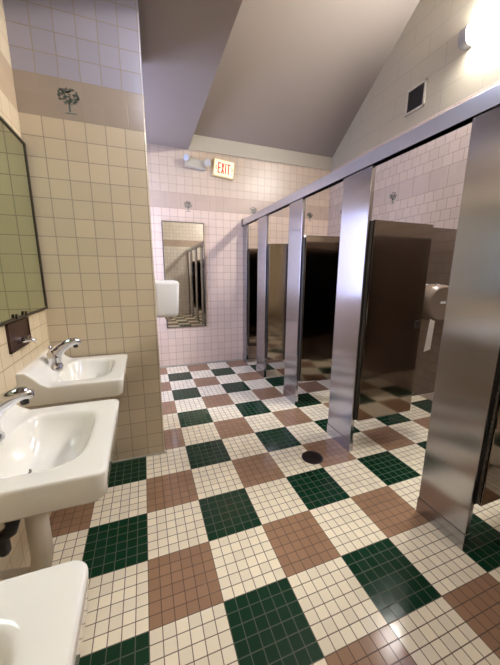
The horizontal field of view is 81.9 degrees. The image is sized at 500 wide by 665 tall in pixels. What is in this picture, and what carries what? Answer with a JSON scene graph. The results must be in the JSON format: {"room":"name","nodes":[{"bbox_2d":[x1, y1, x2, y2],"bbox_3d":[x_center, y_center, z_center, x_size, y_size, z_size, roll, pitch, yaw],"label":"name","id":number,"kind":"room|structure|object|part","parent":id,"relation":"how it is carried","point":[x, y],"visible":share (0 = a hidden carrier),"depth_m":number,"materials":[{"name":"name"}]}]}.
{"room":"public restroom","nodes":[
{"label":"public restroom","id":0,"kind":"room"},
{"bbox_2d":[0,0,51,570],"bbox_3d":[-0.717,-0.215,0.009,0.120,3.200,3.850,-4,12,-20],"label":"wall","id":1,"kind":"structure","parent":0,"point":[10,364],"depth_m":1.44,"materials":[{"name":"beige tile"}]},
{"bbox_2d":[5,317,36,353],"bbox_3d":[-1.107,0.006,1.431,0.076,0.136,0.256,-4,12,-20],"label":"soap dispenser","id":2,"kind":"object","parent":1,"relation":"attached to","point":[18,333],"visible":0.98,"depth_m":1.40,"materials":[{"name":"brown metal"}]},
{"bbox_3d":[-1.140,0.009,1.419,0.006,0.132,0.250,-4,12,-20],"label":"plate","id":3,"kind":"part","parent":2,"relation":"part of","materials":[{"name":"brown metal"}]},
{"bbox_3d":[-1.104,0.038,1.438,0.072,0.036,0.141,-4,12,-20],"label":"spout","id":4,"kind":"part","parent":2,"relation":"part of","materials":[{"name":"silver metal"}]},
{"bbox_2d":[0,116,47,325],"bbox_3d":[-0.856,-0.375,0.585,0.026,0.940,2.468,-4,12,-20],"label":"wall mirror","id":5,"kind":"object","parent":1,"relation":"attached to","point":[22,285],"visible":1,"depth_m":1.46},
{"bbox_2d":[0,560,88,664],"bbox_3d":[-0.451,0.705,0.297,0.466,0.772,0.530,-4,12,-20],"label":"sink","id":6,"kind":"object","parent":1,"relation":"attached to","point":[43,612],"visible":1,"depth_m":0.48,"materials":[{"name":"white ceramic"}]},
{"bbox_2d":[0,386,118,580],"bbox_3d":[-0.721,0.554,1.023,0.466,0.772,0.530,-4,12,-20],"label":"sink","id":7,"kind":"object","parent":1,"relation":"attached to","point":[55,458],"visible":0.97,"depth_m":0.99,"materials":[{"name":"white ceramic"}]},
{"bbox_2d":[0,386,34,441],"bbox_3d":[-0.804,0.267,0.932,0.191,0.173,0.101,-4,12,-20],"label":"faucet","id":8,"kind":"object","parent":7,"relation":"on","point":[9,398],"depth_m":0.92,"materials":[{"name":"silver metal"}]},
{"bbox_2d":[0,399,118,523],"bbox_3d":[-0.718,0.406,0.993,0.462,0.258,0.530,-4,12,-20],"label":"basin","id":9,"kind":"object","parent":7,"relation":"in","point":[55,458],"depth_m":0.98,"materials":[{"name":"white ceramic"}]},
{"bbox_2d":[16,338,127,408],"bbox_3d":[-0.987,0.406,1.740,0.466,0.772,0.530,-4,12,-20],"label":"sink","id":10,"kind":"object","parent":1,"relation":"attached to","point":[55,378],"visible":0.85,"depth_m":1.54,"materials":[{"name":"white ceramic"}]},
{"bbox_2d":[47,338,80,370],"bbox_3d":[-1.070,0.118,1.649,0.191,0.173,0.101,-4,12,-20],"label":"faucet","id":11,"kind":"object","parent":10,"relation":"on","point":[55,353],"depth_m":1.62,"materials":[{"name":"silver metal"}]},
{"bbox_2d":[3,0,164,460],"bbox_3d":[-1.119,-0.598,2.160,0.721,3.080,0.670,-4,12,-20],"label":"wall","id":12,"kind":"structure","parent":0,"point":[76,64],"depth_m":1.78,"materials":[{"name":"beige tile"}]},
{"bbox_2d":[112,451,165,462],"bbox_3d":[-0.984,0.968,2.167,0.680,0.012,0.009,-4,12,-20],"label":"baseboard","id":13,"kind":"structure","parent":12,"relation":"attached to","point":[164,451],"depth_m":2.21,"materials":[{"name":"white tile"}]},
{"bbox_2d":[155,280,178,320],"bbox_3d":[-0.706,-0.264,2.432,0.197,0.347,0.280,-4,12,-20],"label":"dryer","id":14,"kind":"object","parent":12,"relation":"attached to","point":[166,291],"visible":0.8,"depth_m":2.30,"materials":[{"name":"white plastic"}]},
{"bbox_2d":[138,0,242,149],"bbox_3d":[-0.652,-3.259,0.553,1.795,2.884,5.968,-4,12,-20],"label":"ceiling","id":15,"kind":"structure","parent":0,"point":[183,43],"depth_m":2.24,"materials":[{"name":"paint"}]},
{"bbox_2d":[146,143,330,366],"bbox_3d":[-0.580,-1.150,4.325,4.200,3.300,0.121,-4,12,-20],"label":"wall","id":16,"kind":"structure","parent":0,"point":[178,192],"depth_m":4.32,"materials":[{"name":"pink tile"}]},
{"bbox_2d":[161,220,206,327],"bbox_3d":[-0.943,-0.817,4.184,0.588,1.498,0.018,-4,12,-20],"label":"wall mirror","id":17,"kind":"object","parent":16,"relation":"attached to","point":[183,246],"visible":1,"depth_m":4.17,"materials":[{"name":"clear glass"}]},
{"bbox_2d":[183,154,210,170],"bbox_3d":[-0.716,-2.296,3.889,0.373,0.142,0.153,-4,12,-20],"label":"emergency light","id":18,"kind":"object","parent":16,"relation":"attached to","point":[190,162],"visible":1,"depth_m":3.88,"materials":[{"name":"beige plastic"}]},
{"bbox_2d":[160,359,240,367],"bbox_3d":[-0.779,0.483,4.520,1.350,0.020,0.008,-4,12,-20],"label":"baseboard","id":19,"kind":"structure","parent":16,"relation":"attached to","point":[232,359],"depth_m":4.51,"materials":[{"name":"white tile"}]},
{"bbox_2d":[212,158,234,180],"bbox_3d":[-0.372,-2.306,4.068,0.324,0.257,0.054,-4,12,-20],"label":"exit sign","id":20,"kind":"object","parent":16,"relation":"attached to","point":[224,169],"visible":1,"depth_m":4.05,"materials":[{"name":"beige plastic"}]},
{"bbox_2d":[188,135,331,170],"bbox_3d":[0.239,-2.638,4.247,2.285,0.195,0.018,-4,12,-20],"label":"trim","id":21,"kind":"structure","parent":16,"relation":"attached to","point":[198,143],"depth_m":4.20,"materials":[{"name":"white paint"}]},
{"bbox_2d":[242,83,499,226],"bbox_3d":[0.927,-1.082,1.593,0.074,0.110,5.963,-4,12,-20],"label":"headrail","id":22,"kind":"object","parent":16,"relation":"attached to","point":[461,115],"visible":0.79,"depth_m":1.65,"materials":[{"name":"metal"}]},
{"bbox_2d":[49,358,499,664],"bbox_3d":[0.443,1.096,1.862,4.180,0.100,6.168,-4,12,-20],"label":"floor","id":23,"kind":"structure","parent":0,"point":[223,546],"depth_m":1.50,"materials":[{"name":"tile"}]},
{"bbox_2d":[242,224,248,362],"bbox_3d":[-0.069,-0.563,4.469,0.040,2.098,0.183,-4,12,-20],"label":"pilaster","id":24,"kind":"object","parent":23,"relation":"on","point":[245,227],"visible":1,"depth_m":4.42,"materials":[{"name":"metal"}]},
{"bbox_2d":[247,248,257,345],"bbox_3d":[0.247,-0.524,4.463,0.582,1.487,0.034,-3,12,-17],"label":"door","id":25,"kind":"structure","parent":24,"relation":"attached to","point":[252,253],"depth_m":4.38,"materials":[{"name":"metal"}]},
{"bbox_2d":[256,215,268,377],"bbox_3d":[0.162,-0.435,3.849,0.040,2.098,0.286,-4,12,-20],"label":"pilaster","id":26,"kind":"object","parent":23,"relation":"on","point":[263,222],"visible":1,"depth_m":3.80,"materials":[{"name":"metal"}]},
{"bbox_2d":[266,244,287,359],"bbox_3d":[0.510,-0.363,3.687,0.592,1.487,0.034,1,12,5],"label":"door","id":27,"kind":"structure","parent":26,"relation":"attached to","point":[277,260],"depth_m":3.69,"materials":[{"name":"metal"}]},
{"bbox_2d":[283,198,305,404],"bbox_3d":[0.461,-0.268,3.044,0.040,2.098,0.276,-4,12,-20],"label":"pilaster","id":28,"kind":"object","parent":23,"relation":"on","point":[297,208],"visible":1,"depth_m":3.00,"materials":[{"name":"metal"}]},
{"bbox_2d":[297,235,339,381],"bbox_3d":[0.799,-0.215,2.971,0.582,1.487,0.034,-2,12,-12],"label":"door","id":29,"kind":"structure","parent":28,"relation":"attached to","point":[320,258],"depth_m":2.93,"materials":[{"name":"metal"}]},
{"bbox_2d":[302,451,322,463],"bbox_3d":[0.483,0.967,2.232,0.164,0.005,0.164,-4,12,-20],"label":"floor drain","id":30,"kind":"object","parent":23,"relation":"on","point":[311,457],"visible":1,"depth_m":2.23,"materials":[{"name":"metal"}]},
{"bbox_2d":[327,165,375,451],"bbox_3d":[0.761,-0.101,2.237,0.040,2.098,0.301,-4,12,-20],"label":"pilaster","id":31,"kind":"object","parent":23,"relation":"on","point":[358,188],"visible":1,"depth_m":2.19,"materials":[{"name":"metal"}]},
{"bbox_2d":[353,220,432,420],"bbox_3d":[1.086,-0.053,2.188,0.567,1.487,0.034,-4,12,-20],"label":"door","id":32,"kind":"structure","parent":31,"relation":"attached to","point":[398,254],"depth_m":2.16,"materials":[{"name":"metal"}]},
{"bbox_2d":[416,105,499,550],"bbox_3d":[1.071,0.071,1.405,0.040,2.098,0.274,-4,12,-20],"label":"pilaster","id":33,"kind":"object","parent":23,"relation":"on","point":[469,354],"visible":1,"depth_m":1.40,"materials":[{"name":"metal"}]},
{"bbox_2d":[473,363,499,505],"bbox_3d":[1.402,0.116,1.374,0.592,1.487,0.034,-4,12,-20],"label":"door","id":34,"kind":"structure","parent":33,"relation":"attached to","point":[487,491],"depth_m":1.38,"materials":[{"name":"metal"}]},
{"bbox_3d":[1.411,0.114,1.382,0.570,1.487,0.024,-4,12,-20],"label":"panel","id":35,"kind":"part","parent":34,"relation":"part of","materials":[{"name":"metal"}]},
{"bbox_2d":[194,0,419,156],"bbox_3d":[1.289,-3.482,1.229,2.435,2.896,6.208,-4,12,-20],"label":"ceiling","id":36,"kind":"structure","parent":0,"point":[292,75],"depth_m":3.43,"materials":[{"name":"paint"}]},
{"bbox_2d":[327,0,499,400],"bbox_3d":[2.366,-2.132,1.974,0.121,6.200,6.088,-4,12,-20],"label":"wall","id":37,"kind":"structure","parent":0,"point":[423,184],"depth_m":3.10,"materials":[{"name":"tile"}]},
{"bbox_2d":[404,78,426,116],"bbox_3d":[1.831,-2.592,3.187,0.012,0.260,0.250,-4,12,-20],"label":"air vent","id":38,"kind":"object","parent":37,"relation":"in","point":[415,98],"visible":1,"depth_m":3.18,"materials":[{"name":"black metal"}]},
{"bbox_2d":[412,227,456,395],"bbox_3d":[1.466,-0.138,2.500,1.470,1.472,0.032,-4,12,-20],"label":"divider","id":39,"kind":"object","parent":37,"relation":"attached to","point":[443,239],"visible":0.02,"depth_m":2.53,"materials":[{"name":"metal"}]},
{"bbox_2d":[422,283,448,351],"bbox_3d":[1.538,-0.137,2.422,0.359,0.552,0.162,-4,12,-20],"label":"dispenser","id":40,"kind":"object","parent":39,"relation":"attached to","point":[435,298],"visible":0.71,"depth_m":2.31,"materials":[{"name":"chrome metal"},{"name":"white paper"}]},
{"bbox_2d":[458,3,499,50],"bbox_3d":[2.167,-2.586,2.095,0.116,0.158,1.220,-4,12,-20],"label":"wall light","id":41,"kind":"object","parent":37,"relation":"attached to","point":[470,34],"visible":1,"depth_m":2.50,"materials":[{"name":"white plastic"}]},
{"bbox_2d":[467,3,499,43],"bbox_3d":[2.173,-2.587,2.098,0.099,0.135,1.084,-4,12,-20],"label":"diffuser","id":42,"kind":"object","parent":41,"relation":"attached to","point":[476,30],"depth_m":2.47,"materials":[{"name":"white plastic"}]}
]}

